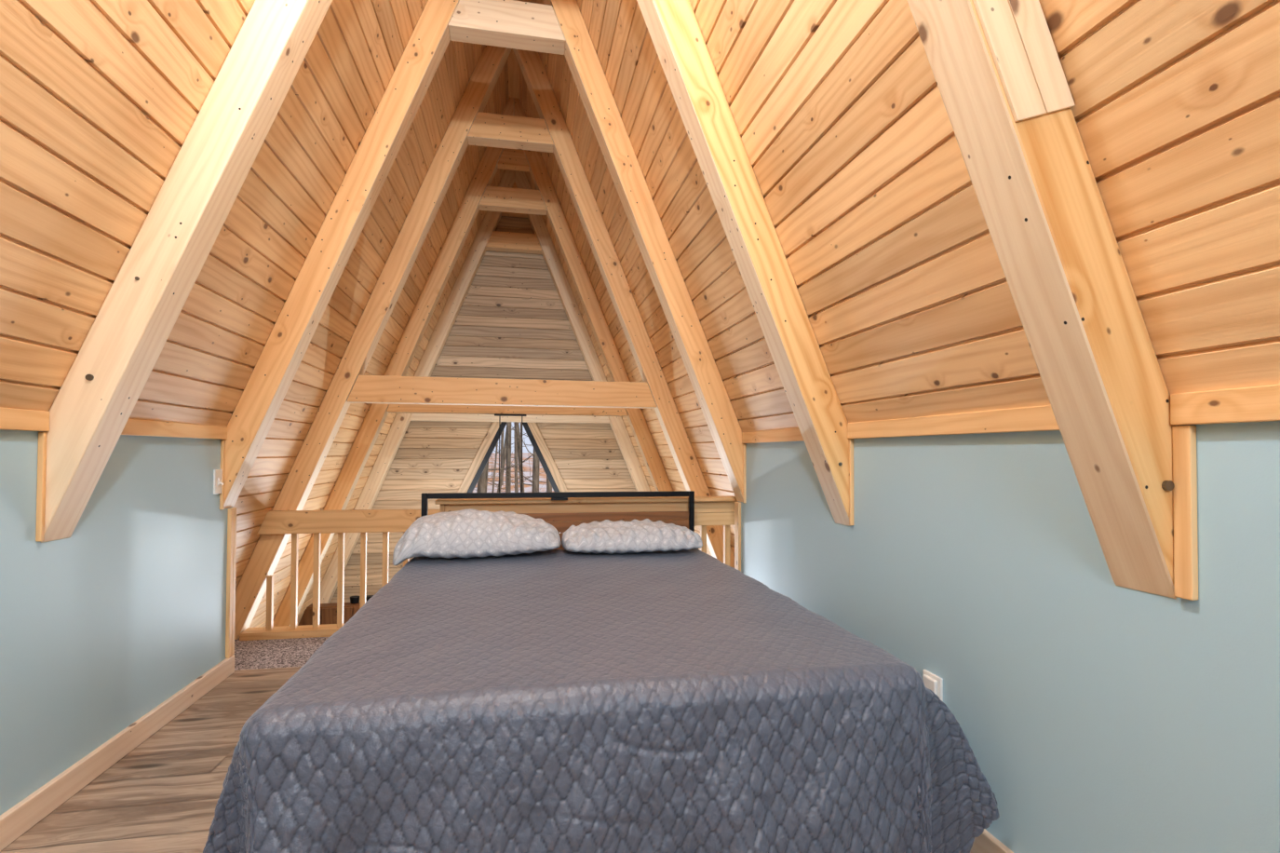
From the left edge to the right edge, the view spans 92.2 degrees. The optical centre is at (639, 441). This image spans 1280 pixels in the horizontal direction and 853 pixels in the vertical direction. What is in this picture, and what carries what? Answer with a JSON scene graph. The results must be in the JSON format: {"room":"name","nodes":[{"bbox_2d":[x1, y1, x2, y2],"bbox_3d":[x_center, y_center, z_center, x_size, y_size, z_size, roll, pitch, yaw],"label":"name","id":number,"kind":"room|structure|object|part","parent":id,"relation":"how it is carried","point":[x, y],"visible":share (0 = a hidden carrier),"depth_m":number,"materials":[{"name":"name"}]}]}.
{"room":"loft bedroom","nodes":[
{"label":"loft bedroom","id":0,"kind":"room"},
{"bbox_2d":[0,429,232,814],"bbox_3d":[-1.832,0.611,0.249,0.557,1.390,5.900,0,-1,-11],"label":"wall","id":1,"kind":"structure","parent":0,"point":[102,624],"depth_m":2.23,"materials":[{"name":"blue paint"}]},
{"bbox_2d":[0,406,49,431],"bbox_3d":[-1.751,-0.072,1.385,0.024,0.062,1.090,0,-1,-11],"label":"trim","id":2,"kind":"structure","parent":1,"relation":"attached to","point":[10,419],"depth_m":1.82,"materials":[{"name":"brown wood"}]},
{"bbox_2d":[35,431,46,541],"bbox_3d":[-1.858,0.139,1.910,0.017,0.340,0.015,0,-1,-11],"label":"trim","id":3,"kind":"structure","parent":1,"relation":"attached to","point":[42,436],"depth_m":1.90,"materials":[{"name":"brown wood"}]},
{"bbox_2d":[0,654,234,850],"bbox_3d":[-1.550,1.097,0.295,0.022,0.092,5.900,0,-1,-11],"label":"baseboard","id":4,"kind":"structure","parent":1,"relation":"attached to","point":[20,817],"depth_m":2.17,"materials":[{"name":"brown wood"}]},
{"bbox_2d":[121,417,227,439],"bbox_3d":[-1.981,-0.051,2.572,0.024,0.062,1.039,0,-1,-11],"label":"trim","id":5,"kind":"structure","parent":1,"relation":"attached to","point":[133,426],"depth_m":2.60,"materials":[{"name":"brown wood"}]},
{"bbox_2d":[213,469,223,494],"bbox_3d":[-2.068,0.197,3.033,0.031,0.121,0.076,0,-1,-11],"label":"light switch","id":6,"kind":"object","parent":1,"relation":"attached to","point":[218,483],"visible":1,"depth_m":3.02,"materials":[{"name":"white plastic"}]},
{"bbox_2d":[219,439,225,509],"bbox_3d":[-2.084,0.165,3.071,0.014,0.348,0.015,0,-1,-11],"label":"trim","id":7,"kind":"structure","parent":1,"relation":"attached to","point":[222,441],"depth_m":3.07,"materials":[{"name":"brown wood"}]},
{"bbox_2d":[225,508,233,658],"bbox_3d":[-2.101,0.722,3.151,0.019,0.758,0.030,0,-1,-11],"label":"trim","id":8,"kind":"structure","parent":1,"relation":"attached to","point":[230,511],"depth_m":3.14,"materials":[{"name":"brown wood"}]},
{"bbox_2d":[231,507,236,655],"bbox_3d":[-2.107,0.722,3.183,0.019,0.758,0.030,0,-1,-11],"label":"trim","id":9,"kind":"structure","parent":1,"relation":"attached to","point":[235,508],"depth_m":3.18,"materials":[{"name":"brown wood"}]},
{"bbox_2d":[0,666,301,852],"bbox_3d":[-0.209,1.236,0.567,2.760,0.166,5.928,0,-1,-11],"label":"floor","id":10,"kind":"structure","parent":0,"point":[162,796],"depth_m":2.08,"materials":[{"name":"brown wood"}]},
{"bbox_2d":[421,490,694,549],"bbox_3d":[-0.244,0.733,2.524,1.570,0.915,2.162,0,-1,-11],"label":"headboard","id":11,"kind":"object","parent":10,"relation":"on","point":[561,521],"visible":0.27,"depth_m":3.59,"materials":[{"name":"black metal"}]},
{"bbox_3d":[-1.203,0.746,3.424,0.030,0.915,0.030,0,-1,-11],"label":"headboard post","id":12,"kind":"part","parent":11,"relation":"part of","materials":[{"name":"black metal"}]},
{"bbox_2d":[391,508,560,565],"bbox_3d":[-0.833,0.478,3.204,0.841,0.260,0.466,0,-1,-11],"label":"pillow","id":13,"kind":"object","parent":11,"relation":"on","point":[469,532],"visible":1,"depth_m":3.02,"materials":[{"name":"white fabric"}]},
{"bbox_3d":[-0.445,0.309,3.579,1.508,0.030,0.030,0,-1,-11],"label":"headboard","id":14,"kind":"part","parent":11,"relation":"part of","materials":[{"name":"black metal"}]},
{"bbox_2d":[202,548,999,852],"bbox_3d":[-0.182,0.859,2.383,1.916,0.562,2.152,0,-1,-11],"label":"quilt","id":15,"kind":"object","parent":11,"relation":"on","point":[551,700],"visible":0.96,"depth_m":1.45,"materials":[{"name":"grey fabric"}]},
{"bbox_2d":[561,518,702,553],"bbox_3d":[-0.049,0.514,3.369,0.764,0.157,0.429,0,-1,-11],"label":"pillow","id":16,"kind":"object","parent":15,"relation":"on","point":[635,535],"visible":1,"depth_m":3.20,"materials":[{"name":"white fabric"}]},
{"bbox_3d":[0.309,0.758,3.717,0.030,0.915,0.030,0,-1,-11],"label":"headboard post","id":17,"kind":"part","parent":11,"relation":"part of","materials":[{"name":"black metal"}]},
{"bbox_2d":[0,0,509,627],"bbox_3d":[-2.043,0.062,2.169,3.005,7.333,10.005,0,-1,-11],"label":"ceiling","id":18,"kind":"structure","parent":0,"point":[100,100],"depth_m":2.47,"materials":[{"name":"brown wood"}]},
{"bbox_2d":[40,0,332,542],"bbox_3d":[-1.196,-1.552,2.146,1.378,3.748,0.144,0,-1,-11],"label":"rafter","id":19,"kind":"object","parent":18,"relation":"attached to","point":[102,386],"visible":0.97,"depth_m":2.02,"materials":[{"name":"brown wood"}]},
{"bbox_2d":[223,0,459,508],"bbox_3d":[-1.422,-1.530,3.310,1.378,3.748,0.139,0,-1,-11],"label":"rafter","id":20,"kind":"object","parent":18,"relation":"attached to","point":[250,422],"visible":0.93,"depth_m":3.21,"materials":[{"name":"brown wood"}]},
{"bbox_2d":[448,0,565,54],"bbox_3d":[-0.741,-2.344,3.457,0.630,0.188,0.133,0,-1,-11],"label":"ceiling beam","id":21,"kind":"structure","parent":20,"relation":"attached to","point":[503,23],"depth_m":3.41,"materials":[{"name":"brown wood"}]},
{"bbox_2d":[234,44,511,639],"bbox_3d":[-2.383,0.119,4.307,2.860,7.017,0.139,0,-1,-11],"label":"rafter","id":22,"kind":"object","parent":18,"relation":"attached to","point":[269,548],"visible":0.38,"depth_m":4.36,"materials":[{"name":"brown wood"}]},
{"bbox_2d":[346,375,656,408],"bbox_3d":[-0.975,-0.365,4.587,2.226,0.190,0.131,0,-1,-11],"label":"cross beam","id":23,"kind":"structure","parent":22,"relation":"attached to","point":[387,389],"depth_m":4.51,"materials":[{"name":"brown wood"}]},
{"bbox_2d":[467,111,553,152],"bbox_3d":[-0.967,-2.323,4.626,0.630,0.188,0.133,0,-1,-11],"label":"tie","id":24,"kind":"object","parent":22,"relation":"attached to","point":[487,129],"visible":1,"depth_m":4.57,"materials":[{"name":"brown wood"}]},
{"bbox_2d":[273,97,513,626],"bbox_3d":[-2.624,0.141,5.552,2.860,7.017,0.139,0,-1,-11],"label":"rafter","id":25,"kind":"object","parent":18,"relation":"attached to","point":[375,417],"visible":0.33,"depth_m":5.60,"materials":[{"name":"brown wood"}]},
{"bbox_2d":[386,404,627,416],"bbox_3d":[-1.216,-0.361,5.832,2.217,0.204,0.131,0,-1,-11],"label":"cross beam","id":26,"kind":"structure","parent":25,"relation":"attached to","point":[392,408],"depth_m":5.76,"materials":[{"name":"brown wood"}]},
{"bbox_2d":[494,413,526,492],"bbox_3d":[-1.258,0.308,5.803,1.076,1.134,0.083,0,-1,-11],"label":"pendant light","id":27,"kind":"object","parent":26,"relation":"hanging from","point":[495,414],"visible":0.09,"depth_m":5.80,"materials":[{"name":"black metal"}]},
{"bbox_3d":[-1.323,0.260,5.791,0.009,1.005,0.009,0,-1,12],"label":"rod","id":28,"kind":"part","parent":27,"relation":"part of","materials":[{"name":"black metal"}]},
{"bbox_3d":[-1.121,0.261,5.830,0.009,1.005,0.009,0,-1,12],"label":"rod","id":29,"kind":"part","parent":27,"relation":"part of","materials":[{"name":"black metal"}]},
{"bbox_2d":[478,185,547,215],"bbox_3d":[-1.208,-2.300,5.870,0.630,0.188,0.133,0,-1,-11],"label":"tie","id":30,"kind":"object","parent":25,"relation":"attached to","point":[494,198],"visible":1,"depth_m":5.82,"materials":[{"name":"brown wood"}]},
{"bbox_2d":[497,148,529,171],"bbox_3d":[-1.206,-2.798,5.880,0.299,0.367,0.111,0,-1,-11],"label":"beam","id":31,"kind":"structure","parent":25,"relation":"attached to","point":[513,159],"depth_m":5.83,"materials":[{"name":"brown wood"}]},
{"bbox_2d":[311,169,514,604],"bbox_3d":[-2.851,0.163,6.728,2.860,7.017,0.139,0,-1,-11],"label":"rafter","id":32,"kind":"object","parent":18,"relation":"attached to","point":[451,308],"visible":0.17,"depth_m":6.78,"materials":[{"name":"brown wood"}]},
{"bbox_2d":[297,602,359,625],"bbox_3d":[-3.164,2.174,6.460,0.925,0.918,0.190,0,-1,-11],"label":"upper cabinet","id":33,"kind":"object","parent":32,"relation":"attached to","point":[328,612],"visible":0.12,"depth_m":6.38,"materials":[{"name":"brown wood"}]},
{"bbox_3d":[-3.454,2.171,6.337,0.294,0.890,0.021,0,-1,-11],"label":"door","id":34,"kind":"part","parent":33,"relation":"part of","materials":[{"name":"brown wood"}]},
{"bbox_3d":[-3.152,2.173,6.396,0.294,0.890,0.021,0,-1,-11],"label":"door","id":35,"kind":"part","parent":33,"relation":"part of","materials":[{"name":"brown wood"}]},
{"bbox_2d":[350,594,359,603],"bbox_3d":[-3.037,1.682,6.551,0.097,0.068,0.097,0,-1,-11],"label":"pot","id":36,"kind":"object","parent":33,"relation":"on","point":[353,599],"visible":1,"depth_m":6.52,"materials":[{"name":"black metal"}]},
{"bbox_3d":[-2.850,2.175,6.454,0.294,0.890,0.021,0,-1,-11],"label":"door","id":37,"kind":"part","parent":33,"relation":"part of","materials":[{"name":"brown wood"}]},
{"bbox_2d":[365,594,373,602],"bbox_3d":[-2.888,1.683,6.580,0.097,0.068,0.097,0,-1,-11],"label":"pot","id":38,"kind":"object","parent":33,"relation":"on","point":[368,597],"visible":0.34,"depth_m":6.54,"materials":[{"name":"black metal"}]},
{"bbox_2d":[409,413,610,423],"bbox_3d":[-1.444,-0.304,7.007,2.228,0.163,0.131,0,-1,-11],"label":"cross beam","id":39,"kind":"structure","parent":32,"relation":"attached to","point":[451,417],"depth_m":6.93,"materials":[{"name":"brown wood"}]},
{"bbox_2d":[485,230,542,254],"bbox_3d":[-1.436,-2.279,7.046,0.630,0.188,0.133,0,-1,-11],"label":"tie","id":40,"kind":"object","parent":32,"relation":"attached to","point":[498,241],"visible":1,"depth_m":6.99,"materials":[{"name":"brown wood"}]},
{"bbox_2d":[501,181,527,217],"bbox_3d":[-1.434,-2.777,7.056,0.299,0.367,0.111,0,-1,-11],"label":"plate","id":41,"kind":"object","parent":32,"relation":"attached to","point":[510,214],"visible":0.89,"depth_m":7.04,"materials":[{"name":"brown wood"}]},
{"bbox_2d":[233,636,329,670],"bbox_3d":[-1.979,1.408,3.821,1.573,0.152,1.136,0,-1,-11],"label":"floor","id":42,"kind":"structure","parent":0,"point":[279,653],"depth_m":3.89,"materials":[{"name":"carpet"}]},
{"bbox_2d":[239,509,439,640],"bbox_3d":[-2.000,0.908,4.314,1.408,0.867,0.159,0,-1,-11],"label":"loft railing","id":43,"kind":"object","parent":42,"relation":"on","point":[363,521],"visible":0.6,"depth_m":4.24,"materials":[{"name":"brown wood"}]},
{"bbox_3d":[-2.004,1.316,4.316,1.408,0.051,0.138,0,-1,-11],"label":"rail","id":44,"kind":"part","parent":43,"relation":"part of","materials":[{"name":"brown wood"}]},
{"bbox_3d":[-1.938,0.552,4.282,1.303,0.156,0.061,0,-1,-11],"label":"rail","id":45,"kind":"part","parent":43,"relation":"part of","materials":[{"name":"brown wood"}]},
{"bbox_2d":[329,215,636,603],"bbox_3d":[-1.465,0.179,7.099,5.736,7.016,0.010,0,-1,-11],"label":"wall","id":46,"kind":"structure","parent":0,"point":[512,321],"depth_m":7.10,"materials":[{"name":"brown wood"}]},
{"bbox_2d":[457,421,567,492],"bbox_3d":[-1.457,0.445,7.116,2.039,1.931,0.088,0,-1,-11],"label":"window","id":47,"kind":"structure","parent":46,"relation":"in","point":[484,452],"depth_m":7.06,"materials":[{"name":"beige wood"}]},
{"bbox_3d":[-1.973,0.484,6.981,0.976,1.842,0.022,0,-1,-11],"label":"casing","id":48,"kind":"part","parent":47,"relation":"part of","materials":[{"name":"brown wood"}]},
{"bbox_3d":[-0.929,0.493,7.183,0.976,1.842,0.022,0,-1,-11],"label":"casing","id":49,"kind":"part","parent":47,"relation":"part of","materials":[{"name":"brown wood"}]},
{"bbox_2d":[507,0,519,98],"bbox_3d":[-0.538,-3.365,2.452,0.097,0.116,9.591,0,-1,-11],"label":"ridge beam","id":50,"kind":"structure","parent":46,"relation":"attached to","point":[513,66],"depth_m":5.47,"materials":[{"name":"brown wood"}]},
{"bbox_2d":[518,0,1279,555],"bbox_3d":[0.912,0.085,2.741,3.005,7.333,10.005,0,-1,-11],"label":"ceiling","id":51,"kind":"structure","parent":0,"point":[837,107],"depth_m":1.71,"materials":[{"name":"brown wood"}]},
{"bbox_2d":[514,170,650,491],"bbox_3d":[-0.041,0.185,7.272,2.860,7.017,0.139,0,-1,-11],"label":"rafter","id":52,"kind":"object","parent":51,"relation":"attached to","point":[536,221],"visible":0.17,"depth_m":7.11,"materials":[{"name":"brown wood"}]},
{"bbox_2d":[513,98,673,491],"bbox_3d":[0.187,0.164,6.096,2.860,7.017,0.139,0,-1,-11],"label":"rafter","id":53,"kind":"object","parent":51,"relation":"attached to","point":[538,170],"visible":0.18,"depth_m":5.93,"materials":[{"name":"brown wood"}]},
{"bbox_2d":[512,48,734,567],"bbox_3d":[0.428,0.141,4.851,2.860,7.017,0.139,0,-1,-11],"label":"rafter","id":54,"kind":"object","parent":51,"relation":"attached to","point":[530,62],"visible":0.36,"depth_m":4.70,"materials":[{"name":"brown wood"}]},
{"bbox_2d":[542,0,743,502],"bbox_3d":[-0.066,-1.520,3.573,1.378,3.748,0.139,0,-1,-11],"label":"rafter","id":55,"kind":"object","parent":51,"relation":"attached to","point":[580,54],"visible":0.93,"depth_m":3.54,"materials":[{"name":"brown wood"}]},
{"bbox_2d":[636,0,851,525],"bbox_3d":[0.159,-1.541,2.408,1.378,3.748,0.144,0,-1,-11],"label":"rafter","id":56,"kind":"object","parent":51,"relation":"attached to","point":[674,30],"visible":0.96,"depth_m":2.40,"materials":[{"name":"brown wood"}]},
{"bbox_2d":[907,0,1176,598],"bbox_3d":[0.394,-1.563,1.195,1.378,3.748,0.147,0,-1,-11],"label":"rafter","id":57,"kind":"object","parent":51,"relation":"attached to","point":[996,67],"visible":0.99,"depth_m":1.22,"materials":[{"name":"brown wood"}]},
{"bbox_2d":[737,420,1279,852],"bbox_3d":[1.424,0.637,0.879,0.557,1.390,5.900,0,-1,-11],"label":"wall","id":58,"kind":"structure","parent":0,"point":[1098,715],"depth_m":1.50,"materials":[{"name":"blue paint"}]},
{"bbox_2d":[734,501,737,568],"bbox_3d":[0.583,0.743,3.704,0.019,0.758,0.030,0,-1,-11],"label":"trim","id":59,"kind":"structure","parent":58,"relation":"attached to","point":[734,502],"depth_m":3.70,"materials":[{"name":"brown wood"}]},
{"bbox_2d":[736,501,741,571],"bbox_3d":[0.589,0.743,3.672,0.019,0.758,0.030,0,-1,-11],"label":"trim","id":60,"kind":"structure","parent":58,"relation":"attached to","point":[738,505],"depth_m":3.66,"materials":[{"name":"brown wood"}]},
{"bbox_2d":[743,443,746,503],"bbox_3d":[0.612,0.186,3.593,0.014,0.348,0.015,0,-1,-11],"label":"trim","id":61,"kind":"structure","parent":58,"relation":"attached to","point":[745,444],"depth_m":3.59,"materials":[{"name":"brown wood"}]},
{"bbox_2d":[741,427,804,443],"bbox_3d":[0.706,-0.030,3.092,0.024,0.062,1.039,0,-1,-11],"label":"trim","id":62,"kind":"structure","parent":58,"relation":"attached to","point":[788,434],"depth_m":3.15,"materials":[{"name":"brown wood"}]},
{"bbox_2d":[848,439,853,525],"bbox_3d":[0.835,0.161,2.432,0.017,0.340,0.014,0,-1,-11],"label":"trim","id":63,"kind":"structure","parent":58,"relation":"attached to","point":[851,441],"depth_m":2.42,"materials":[{"name":"brown wood"}]},
{"bbox_2d":[922,669,943,700],"bbox_3d":[0.921,0.791,1.948,0.022,0.110,0.086,0,-1,-11],"label":"wall socket","id":64,"kind":"object","parent":58,"relation":"attached to","point":[931,680],"visible":0.52,"depth_m":1.93,"materials":[{"name":"white plastic"}]},
{"bbox_2d":[847,404,1059,438],"bbox_3d":[0.935,-0.051,1.905,0.024,0.062,1.090,0,-1,-11],"label":"trim","id":65,"kind":"structure","parent":58,"relation":"attached to","point":[1035,418],"depth_m":1.80,"materials":[{"name":"brown wood"}]},
{"bbox_2d":[970,828,1013,852],"bbox_3d":[1.138,1.118,0.815,0.022,0.092,5.900,0,-1,-11],"label":"baseboard","id":66,"kind":"structure","parent":58,"relation":"attached to","point":[986,842],"depth_m":1.70,"materials":[{"name":"brown wood"}]},
{"bbox_2d":[1172,425,1198,600],"bbox_3d":[1.072,0.138,1.210,0.017,0.340,0.034,0,-1,-11],"label":"trim","id":67,"kind":"structure","parent":58,"relation":"attached to","point":[1183,437],"depth_m":1.20,"materials":[{"name":"brown wood"}]},
{"bbox_2d":[1170,384,1279,425],"bbox_3d":[1.384,-0.093,-0.413,0.024,0.062,3.346,0,-1,-11],"label":"trim","id":68,"kind":"structure","parent":58,"relation":"attached to","point":[1261,403],"depth_m":1.13,"materials":[{"name":"brown wood"}]},
{"bbox_3d":[-0.061,1.352,3.722,2.151,0.276,0.211,0,-1,-11],"label":"floor","id":69,"kind":"structure","parent":0,"visible":0},
{"bbox_2d":[434,495,737,565],"bbox_3d":[-0.106,0.778,3.754,2.180,0.872,0.138,0,-1,-11],"label":"loft railing","id":70,"kind":"object","parent":69,"relation":"on","point":[708,510],"visible":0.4,"depth_m":3.74,"materials":[{"name":"brown wood"}]},
{"label":"outside","id":71,"kind":"structure","parent":0,"visible":0},
{"bbox_2d":[472,453,553,492],"bbox_3d":[-10.472,3.112,53.517,165.600,4.199,93.150,0,-1,-11],"label":"ground","id":72,"kind":"structure","parent":71,"point":[526,464],"depth_m":49.10,"materials":[{"name":"white"}]},
{"bbox_2d":[473,421,519,492],"bbox_3d":[-3.022,-0.477,13.463,1.955,10.074,0.294,1,-1,-20],"label":"tree","id":73,"kind":"object","parent":72,"relation":"on","point":[507,487],"visible":0.2,"depth_m":13.45,"materials":[{"name":"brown plant"}]},
{"bbox_2d":[474,427,526,492],"bbox_3d":[-3.368,1.019,12.376,2.579,7.038,0.194,0,-1,-11],"label":"tree","id":74,"kind":"object","parent":72,"relation":"on","point":[512,427],"visible":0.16,"depth_m":12.49,"materials":[{"name":"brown plant"}]},
{"bbox_2d":[476,451,535,492],"bbox_3d":[-2.877,-0.513,11.543,3.495,10.074,0.252,0,-1,-11],"label":"tree","id":75,"kind":"object","parent":72,"relation":"on","point":[482,483],"visible":0.07,"depth_m":11.46,"materials":[{"name":"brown plant"}]},
{"bbox_2d":[488,429,524,492],"bbox_3d":[-3.490,-0.447,15.129,1.685,10.074,0.133,0,-1,-11],"label":"tree","id":76,"kind":"object","parent":72,"relation":"on","point":[503,464],"visible":0.13,"depth_m":15.10,"materials":[{"name":"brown plant"}]},
{"bbox_2d":[498,429,514,485],"bbox_3d":[-10.180,-1.503,44.450,2.213,9.665,0.276,0,-1,-11],"label":"tree","id":77,"kind":"object","parent":72,"relation":"on","point":[502,435],"visible":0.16,"depth_m":44.40,"materials":[{"name":"brown plant"}]},
{"bbox_2d":[493,421,532,492],"bbox_3d":[-6.459,-1.168,32.511,2.599,10.757,0.242,0,-1,-11],"label":"tree","id":78,"kind":"object","parent":72,"relation":"on","point":[516,446],"visible":0.34,"depth_m":32.39,"materials":[{"name":"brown plant"}]},
{"bbox_2d":[487,427,539,492],"bbox_3d":[-2.759,-0.434,15.641,2.571,10.074,0.262,0,-1,-11],"label":"tree","id":79,"kind":"object","parent":72,"relation":"on","point":[535,460],"visible":0.27,"depth_m":15.57,"materials":[{"name":"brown plant"}]},
{"bbox_2d":[482,422,551,492],"bbox_3d":[-2.114,-0.523,10.820,2.431,10.074,0.218,0,-1,-8],"label":"tree","id":80,"kind":"object","parent":72,"relation":"on","point":[548,488],"visible":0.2,"depth_m":10.88,"materials":[{"name":"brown plant"}]},
{"bbox_2d":[498,421,552,492],"bbox_3d":[-3.265,-0.421,16.479,2.394,10.074,0.381,0,-1,-5],"label":"tree","id":81,"kind":"object","parent":72,"relation":"on","point":[518,442],"visible":0.18,"depth_m":16.48,"materials":[{"name":"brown plant"}]}
]}

